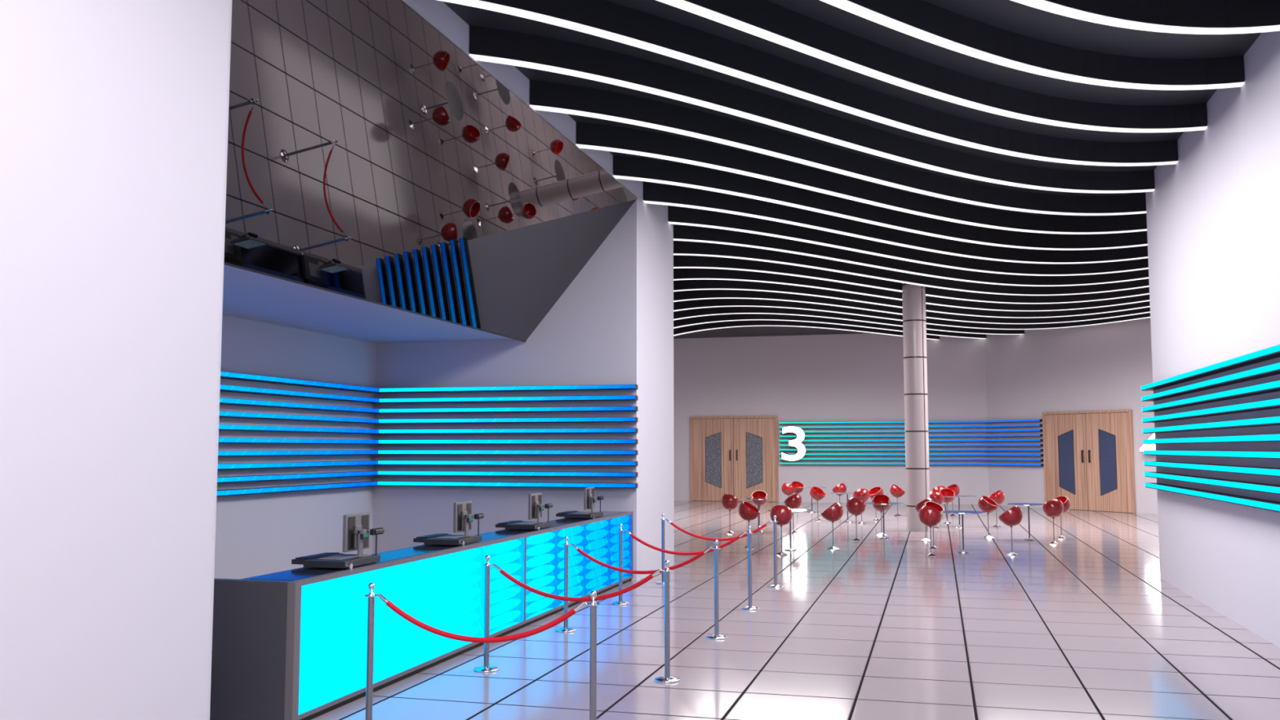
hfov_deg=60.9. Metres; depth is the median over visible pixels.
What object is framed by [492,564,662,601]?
rope
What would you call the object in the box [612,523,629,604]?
stanchion
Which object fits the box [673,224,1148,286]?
ceiling baffle
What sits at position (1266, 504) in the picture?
glowing slat
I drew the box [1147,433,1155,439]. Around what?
number sign
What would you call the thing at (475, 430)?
glowing slat
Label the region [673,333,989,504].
wall
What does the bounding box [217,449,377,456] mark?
glowing slat
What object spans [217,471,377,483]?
glowing slat
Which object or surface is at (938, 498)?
stool
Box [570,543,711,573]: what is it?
rope
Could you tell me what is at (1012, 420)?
glowing slat
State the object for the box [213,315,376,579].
wall
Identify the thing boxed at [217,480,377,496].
glowing slat
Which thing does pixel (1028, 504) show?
bistro table
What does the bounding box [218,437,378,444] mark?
glowing slat
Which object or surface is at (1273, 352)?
glowing slat
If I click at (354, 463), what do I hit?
glowing slat
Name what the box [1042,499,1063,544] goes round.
stool
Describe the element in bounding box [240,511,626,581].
countertop
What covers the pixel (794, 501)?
stool
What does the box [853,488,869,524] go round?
stool
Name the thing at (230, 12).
trim
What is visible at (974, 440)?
glowing slat
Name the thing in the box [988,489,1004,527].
stool
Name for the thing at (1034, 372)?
wall
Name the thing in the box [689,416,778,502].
door
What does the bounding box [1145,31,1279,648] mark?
wall
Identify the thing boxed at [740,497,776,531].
bistro table
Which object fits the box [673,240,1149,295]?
ceiling baffle
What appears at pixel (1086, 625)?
floor
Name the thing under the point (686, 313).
ceiling baffle
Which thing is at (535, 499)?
monitor
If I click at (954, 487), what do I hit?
stool
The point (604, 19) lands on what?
ceiling baffle
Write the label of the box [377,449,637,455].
glowing slat
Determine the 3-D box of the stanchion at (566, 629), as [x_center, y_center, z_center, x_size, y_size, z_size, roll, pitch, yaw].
[-0.773,2.338,11.390,0.216,0.975,0.216,2,-5,-19]
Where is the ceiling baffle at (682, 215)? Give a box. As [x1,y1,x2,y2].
[667,205,1148,275]
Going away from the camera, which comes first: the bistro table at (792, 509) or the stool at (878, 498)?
the bistro table at (792, 509)
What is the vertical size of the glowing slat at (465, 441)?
0.070 m
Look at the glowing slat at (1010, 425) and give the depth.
37.15 m
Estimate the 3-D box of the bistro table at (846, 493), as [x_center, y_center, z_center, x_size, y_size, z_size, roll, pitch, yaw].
[5.356,3.806,28.086,0.836,0.741,0.836,1,-5,-8]
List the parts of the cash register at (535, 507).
cash drawer, mount plate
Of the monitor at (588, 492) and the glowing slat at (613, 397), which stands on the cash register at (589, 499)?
the monitor at (588, 492)
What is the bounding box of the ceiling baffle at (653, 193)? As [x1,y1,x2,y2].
[643,182,1147,263]
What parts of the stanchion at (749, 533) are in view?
post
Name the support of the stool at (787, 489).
on the floor
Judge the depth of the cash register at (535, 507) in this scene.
12.45 m
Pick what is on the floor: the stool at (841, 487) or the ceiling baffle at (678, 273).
the stool at (841, 487)
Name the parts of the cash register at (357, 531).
cash drawer, lock knob, mount plate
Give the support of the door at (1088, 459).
in the wall at (1034, 372)
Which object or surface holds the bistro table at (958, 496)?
on the floor
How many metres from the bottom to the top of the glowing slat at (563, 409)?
0.070 m
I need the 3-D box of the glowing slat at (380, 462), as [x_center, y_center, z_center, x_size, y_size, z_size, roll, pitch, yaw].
[-2.097,1.540,16.241,4.240,0.070,0.156,-1,-5,15]
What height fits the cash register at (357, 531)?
0.390 m
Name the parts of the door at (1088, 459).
glass pane, handle, handle, glass pane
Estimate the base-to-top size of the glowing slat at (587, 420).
0.070 m
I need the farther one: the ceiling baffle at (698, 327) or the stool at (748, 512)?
the ceiling baffle at (698, 327)
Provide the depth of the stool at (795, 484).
33.42 m
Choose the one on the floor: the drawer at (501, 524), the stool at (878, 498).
the stool at (878, 498)
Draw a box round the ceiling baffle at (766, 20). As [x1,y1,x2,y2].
[656,0,1207,133]
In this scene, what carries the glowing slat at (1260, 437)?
attached to the wall at (1213, 215)
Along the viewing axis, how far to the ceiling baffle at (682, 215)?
20.91 m
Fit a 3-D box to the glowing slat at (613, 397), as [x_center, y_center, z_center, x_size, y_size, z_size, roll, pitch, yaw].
[-2.097,0.593,16.317,4.240,0.070,0.156,-1,-5,15]
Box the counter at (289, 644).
[209,511,633,719]
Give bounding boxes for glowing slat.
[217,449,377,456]
[217,460,377,470]
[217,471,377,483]
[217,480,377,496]
[218,424,378,434]
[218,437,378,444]
[219,397,378,413]
[219,410,378,423]
[220,371,379,393]
[220,384,379,403]
[377,384,637,393]
[377,406,637,413]
[377,439,637,444]
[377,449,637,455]
[377,460,637,466]
[377,471,637,477]
[377,480,637,488]
[378,395,637,403]
[378,417,637,423]
[378,428,637,434]
[779,419,1042,424]
[779,424,1042,428]
[779,429,1042,432]
[779,434,1042,437]
[779,439,1043,441]
[779,444,1043,446]
[779,448,1043,451]
[779,453,1043,456]
[779,457,1043,461]
[779,462,1044,466]
[1141,344,1279,391]
[1141,362,1279,401]
[1142,380,1279,412]
[1142,398,1279,422]
[1142,416,1279,433]
[1142,433,1279,444]
[1143,449,1279,459]
[1143,461,1279,477]
[1144,471,1279,494]
[1144,482,1279,512]
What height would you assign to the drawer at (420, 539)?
0.044 m
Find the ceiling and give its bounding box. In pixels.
[443,0,1261,338]
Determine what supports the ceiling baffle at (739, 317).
attached to the ceiling
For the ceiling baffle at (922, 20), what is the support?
attached to the ceiling
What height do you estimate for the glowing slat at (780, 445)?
0.070 m
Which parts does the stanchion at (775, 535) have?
post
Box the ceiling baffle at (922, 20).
[819,0,1244,89]
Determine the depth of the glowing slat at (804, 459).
37.33 m
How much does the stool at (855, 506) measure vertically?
0.884 m
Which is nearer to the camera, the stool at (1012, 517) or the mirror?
the mirror
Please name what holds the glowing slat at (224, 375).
attached to the wall at (256, 535)
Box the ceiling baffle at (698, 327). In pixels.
[673,320,939,339]
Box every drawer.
[291,553,343,564]
[413,533,450,542]
[495,520,524,528]
[555,511,579,516]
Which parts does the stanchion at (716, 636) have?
post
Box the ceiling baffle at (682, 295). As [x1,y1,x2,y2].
[673,289,1150,324]
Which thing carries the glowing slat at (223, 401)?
attached to the wall at (256, 535)
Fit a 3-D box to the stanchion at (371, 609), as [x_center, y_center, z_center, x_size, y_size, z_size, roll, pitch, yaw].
[-1.847,2.020,7.451,0.216,0.975,0.216,-1,-5,15]
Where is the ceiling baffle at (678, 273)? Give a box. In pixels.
[673,268,1149,311]
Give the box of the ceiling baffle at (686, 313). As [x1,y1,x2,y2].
[673,306,1024,334]
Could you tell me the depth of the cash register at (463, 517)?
10.53 m
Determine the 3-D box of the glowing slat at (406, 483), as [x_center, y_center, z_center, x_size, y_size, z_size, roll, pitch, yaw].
[-2.097,1.855,16.215,4.240,0.070,0.156,-1,-5,15]
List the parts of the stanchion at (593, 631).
post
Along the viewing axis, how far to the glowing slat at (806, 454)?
37.03 m
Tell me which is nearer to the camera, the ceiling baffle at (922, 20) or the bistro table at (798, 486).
the ceiling baffle at (922, 20)
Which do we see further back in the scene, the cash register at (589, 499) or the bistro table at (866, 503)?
the bistro table at (866, 503)
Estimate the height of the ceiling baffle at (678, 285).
0.292 m
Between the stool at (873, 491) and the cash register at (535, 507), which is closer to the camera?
the cash register at (535, 507)
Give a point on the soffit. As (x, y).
(246, 295)
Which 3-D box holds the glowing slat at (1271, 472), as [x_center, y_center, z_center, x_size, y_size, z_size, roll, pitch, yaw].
[5.492,0.921,8.596,0.160,0.070,15.560,-1,-5,15]
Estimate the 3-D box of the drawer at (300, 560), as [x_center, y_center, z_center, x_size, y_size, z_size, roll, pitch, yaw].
[-2.552,1.575,8.627,0.160,0.044,0.490,-1,-5,15]
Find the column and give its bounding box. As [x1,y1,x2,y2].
[902,283,929,531]
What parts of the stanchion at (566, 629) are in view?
post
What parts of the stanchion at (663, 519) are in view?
post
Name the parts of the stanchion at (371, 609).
post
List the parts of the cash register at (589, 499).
cash drawer, mount plate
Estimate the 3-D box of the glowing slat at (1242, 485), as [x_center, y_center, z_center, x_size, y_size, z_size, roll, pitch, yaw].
[5.492,1.079,8.583,0.160,0.070,15.560,-1,-5,15]
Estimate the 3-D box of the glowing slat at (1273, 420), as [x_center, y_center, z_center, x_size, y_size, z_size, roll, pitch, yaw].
[5.492,0.448,8.634,0.160,0.070,15.560,-1,-5,15]
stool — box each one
[720,493,738,533]
[738,501,759,548]
[751,490,768,528]
[769,505,792,555]
[781,482,795,496]
[783,493,801,533]
[791,480,803,493]
[809,486,825,520]
[821,502,843,549]
[832,483,846,502]
[846,497,866,541]
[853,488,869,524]
[868,486,883,520]
[871,494,890,535]
[889,484,905,515]
[914,497,933,541]
[918,506,942,556]
[923,501,943,549]
[929,490,943,528]
[932,485,945,519]
[939,488,955,524]
[946,484,959,515]
[977,495,998,537]
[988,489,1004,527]
[998,505,1022,555]
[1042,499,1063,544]
[1053,496,1070,538]
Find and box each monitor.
[342,512,369,551]
[453,500,471,533]
[528,493,542,519]
[583,486,594,510]
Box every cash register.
[291,512,384,568]
[413,500,484,546]
[495,493,552,530]
[555,486,604,519]
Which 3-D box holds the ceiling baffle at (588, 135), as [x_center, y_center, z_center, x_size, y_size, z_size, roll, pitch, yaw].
[4.465,-2.548,16.429,11.527,0.292,3.908,1,-5,-11]
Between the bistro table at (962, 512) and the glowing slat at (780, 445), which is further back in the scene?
the glowing slat at (780, 445)
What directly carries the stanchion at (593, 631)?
on the floor
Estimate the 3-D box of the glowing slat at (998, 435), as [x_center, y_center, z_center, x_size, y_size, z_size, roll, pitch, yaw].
[9.188,2.604,37.260,8.812,0.070,1.434,-2,-5,26]
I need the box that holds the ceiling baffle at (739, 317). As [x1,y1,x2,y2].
[673,313,986,338]
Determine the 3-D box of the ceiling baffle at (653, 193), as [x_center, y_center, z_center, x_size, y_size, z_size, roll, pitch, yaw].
[6.769,-2.341,18.979,12.889,0.292,6.585,-1,-5,6]
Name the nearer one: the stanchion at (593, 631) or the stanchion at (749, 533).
the stanchion at (593, 631)
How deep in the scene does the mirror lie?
10.54 m
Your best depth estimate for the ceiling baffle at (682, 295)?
29.16 m
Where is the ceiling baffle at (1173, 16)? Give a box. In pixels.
[1010,0,1279,34]
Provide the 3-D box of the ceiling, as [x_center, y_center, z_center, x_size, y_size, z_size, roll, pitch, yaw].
[2.970,-2.719,16.928,21.600,0.150,44.300,-1,-5,15]
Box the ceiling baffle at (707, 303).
[673,298,1150,329]
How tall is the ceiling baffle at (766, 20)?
0.292 m
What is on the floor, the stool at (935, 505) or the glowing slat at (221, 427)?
the stool at (935, 505)
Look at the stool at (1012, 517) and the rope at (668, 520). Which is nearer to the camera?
the rope at (668, 520)
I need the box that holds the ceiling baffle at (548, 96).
[529,80,1146,215]
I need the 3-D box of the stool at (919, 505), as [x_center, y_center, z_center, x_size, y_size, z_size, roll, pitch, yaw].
[5.866,3.276,22.413,0.422,0.884,0.400,-4,-6,38]
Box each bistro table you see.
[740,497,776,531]
[768,508,813,550]
[798,486,826,512]
[831,492,853,522]
[864,502,903,538]
[939,510,986,553]
[942,495,977,527]
[1007,502,1044,540]
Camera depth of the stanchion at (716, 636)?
10.95 m
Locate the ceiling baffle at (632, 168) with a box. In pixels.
[613,155,1147,249]
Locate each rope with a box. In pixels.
[377,594,586,642]
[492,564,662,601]
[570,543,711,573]
[625,529,746,555]
[666,518,771,541]
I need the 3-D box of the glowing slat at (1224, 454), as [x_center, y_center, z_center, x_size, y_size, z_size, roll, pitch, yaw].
[5.492,0.763,8.609,0.160,0.070,15.560,-1,-5,15]
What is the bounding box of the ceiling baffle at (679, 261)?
[673,255,1149,303]
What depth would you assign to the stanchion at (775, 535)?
14.94 m
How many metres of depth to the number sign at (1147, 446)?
31.30 m
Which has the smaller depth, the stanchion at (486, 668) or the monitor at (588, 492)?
the stanchion at (486, 668)
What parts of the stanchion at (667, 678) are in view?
post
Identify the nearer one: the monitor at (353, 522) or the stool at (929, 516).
the monitor at (353, 522)
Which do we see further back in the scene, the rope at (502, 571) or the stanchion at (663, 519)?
the stanchion at (663, 519)
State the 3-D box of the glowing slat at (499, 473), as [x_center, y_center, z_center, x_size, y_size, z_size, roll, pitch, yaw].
[-2.097,1.697,16.228,4.240,0.070,0.156,-1,-5,15]
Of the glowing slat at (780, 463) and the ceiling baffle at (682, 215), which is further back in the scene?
the glowing slat at (780, 463)
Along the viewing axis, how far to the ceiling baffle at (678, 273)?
26.36 m
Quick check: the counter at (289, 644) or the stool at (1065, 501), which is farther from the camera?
the stool at (1065, 501)
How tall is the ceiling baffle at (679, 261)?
0.292 m
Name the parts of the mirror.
edge trim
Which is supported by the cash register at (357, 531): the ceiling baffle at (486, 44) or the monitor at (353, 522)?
the monitor at (353, 522)
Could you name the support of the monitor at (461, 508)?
on the cash register at (463, 517)
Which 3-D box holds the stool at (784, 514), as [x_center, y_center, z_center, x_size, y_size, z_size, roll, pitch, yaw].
[2.537,3.041,19.507,0.400,0.884,0.422,-1,-5,18]
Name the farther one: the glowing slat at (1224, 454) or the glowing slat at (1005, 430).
the glowing slat at (1005, 430)
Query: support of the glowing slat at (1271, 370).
attached to the wall at (1213, 215)
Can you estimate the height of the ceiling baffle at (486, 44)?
0.292 m
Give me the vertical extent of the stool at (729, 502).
0.884 m
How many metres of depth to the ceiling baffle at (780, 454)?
37.09 m
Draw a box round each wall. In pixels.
[0,0,230,719]
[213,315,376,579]
[372,180,674,580]
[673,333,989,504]
[985,317,1157,514]
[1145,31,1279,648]
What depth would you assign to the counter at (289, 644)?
8.60 m
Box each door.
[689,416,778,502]
[1042,408,1136,513]
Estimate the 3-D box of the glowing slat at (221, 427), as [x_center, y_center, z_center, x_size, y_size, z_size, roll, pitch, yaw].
[-5.301,0.743,12.287,0.156,0.070,9.564,-1,-5,15]
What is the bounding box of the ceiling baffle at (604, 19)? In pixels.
[437,0,1177,166]
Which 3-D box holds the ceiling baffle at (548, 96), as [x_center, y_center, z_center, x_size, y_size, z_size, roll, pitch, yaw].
[3.616,-2.663,15.001,11.284,0.292,2.302,2,-5,-22]
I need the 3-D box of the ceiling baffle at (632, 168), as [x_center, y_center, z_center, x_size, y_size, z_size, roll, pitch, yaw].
[5.468,-2.438,17.790,11.957,0.292,5.323,0,-5,-2]
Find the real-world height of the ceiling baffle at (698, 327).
0.292 m
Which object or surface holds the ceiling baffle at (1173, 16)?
attached to the ceiling
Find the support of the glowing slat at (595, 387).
attached to the wall at (613, 324)
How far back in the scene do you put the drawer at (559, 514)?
14.25 m
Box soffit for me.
[222,0,636,343]
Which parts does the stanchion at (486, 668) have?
post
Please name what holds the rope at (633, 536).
hanging from the stanchion at (749, 533)
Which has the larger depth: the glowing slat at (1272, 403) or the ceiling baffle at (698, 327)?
the ceiling baffle at (698, 327)
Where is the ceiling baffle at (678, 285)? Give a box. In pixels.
[673,279,1150,318]
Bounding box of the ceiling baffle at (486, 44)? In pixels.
[469,25,1154,193]
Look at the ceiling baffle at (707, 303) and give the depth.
30.63 m
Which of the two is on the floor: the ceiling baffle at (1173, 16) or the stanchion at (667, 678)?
the stanchion at (667, 678)
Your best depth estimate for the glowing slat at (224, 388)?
14.56 m
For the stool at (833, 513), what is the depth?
20.43 m
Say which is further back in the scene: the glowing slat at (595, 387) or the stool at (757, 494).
the stool at (757, 494)
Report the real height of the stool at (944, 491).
0.884 m
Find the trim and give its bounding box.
[207,0,231,719]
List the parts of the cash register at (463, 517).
cash drawer, lock knob, mount plate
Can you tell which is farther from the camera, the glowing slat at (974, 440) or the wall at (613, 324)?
the glowing slat at (974, 440)
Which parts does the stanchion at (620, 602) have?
post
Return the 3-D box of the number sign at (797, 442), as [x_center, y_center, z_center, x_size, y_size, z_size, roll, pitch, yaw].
[5.407,2.942,38.289,0.860,1.230,0.118,-1,-5,15]
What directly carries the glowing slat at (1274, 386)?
attached to the wall at (1213, 215)
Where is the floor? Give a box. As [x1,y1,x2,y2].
[311,500,1279,719]
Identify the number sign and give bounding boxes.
[781,426,806,461]
[1139,444,1155,452]
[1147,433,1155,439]
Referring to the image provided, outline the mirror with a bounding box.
[223,0,637,342]
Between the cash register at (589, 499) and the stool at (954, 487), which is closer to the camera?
the cash register at (589, 499)
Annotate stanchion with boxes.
[364,582,377,719]
[473,555,498,672]
[555,536,576,632]
[586,591,600,719]
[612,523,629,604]
[653,560,680,683]
[655,513,671,584]
[706,539,727,639]
[741,525,759,610]
[767,515,783,587]
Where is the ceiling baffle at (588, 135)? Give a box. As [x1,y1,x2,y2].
[576,121,1146,234]
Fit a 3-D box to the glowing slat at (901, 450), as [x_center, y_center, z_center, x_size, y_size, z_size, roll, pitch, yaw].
[9.188,3.078,37.222,8.812,0.070,1.434,-2,-5,26]
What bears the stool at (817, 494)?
on the floor
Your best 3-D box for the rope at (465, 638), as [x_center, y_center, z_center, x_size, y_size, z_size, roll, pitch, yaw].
[-1.075,1.736,7.264,1.516,0.296,0.035,-1,-5,15]
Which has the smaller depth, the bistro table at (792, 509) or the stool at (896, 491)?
the bistro table at (792, 509)
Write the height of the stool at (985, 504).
0.884 m
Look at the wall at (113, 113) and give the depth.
5.73 m
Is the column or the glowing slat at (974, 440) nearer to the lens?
the column
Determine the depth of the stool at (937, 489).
29.33 m

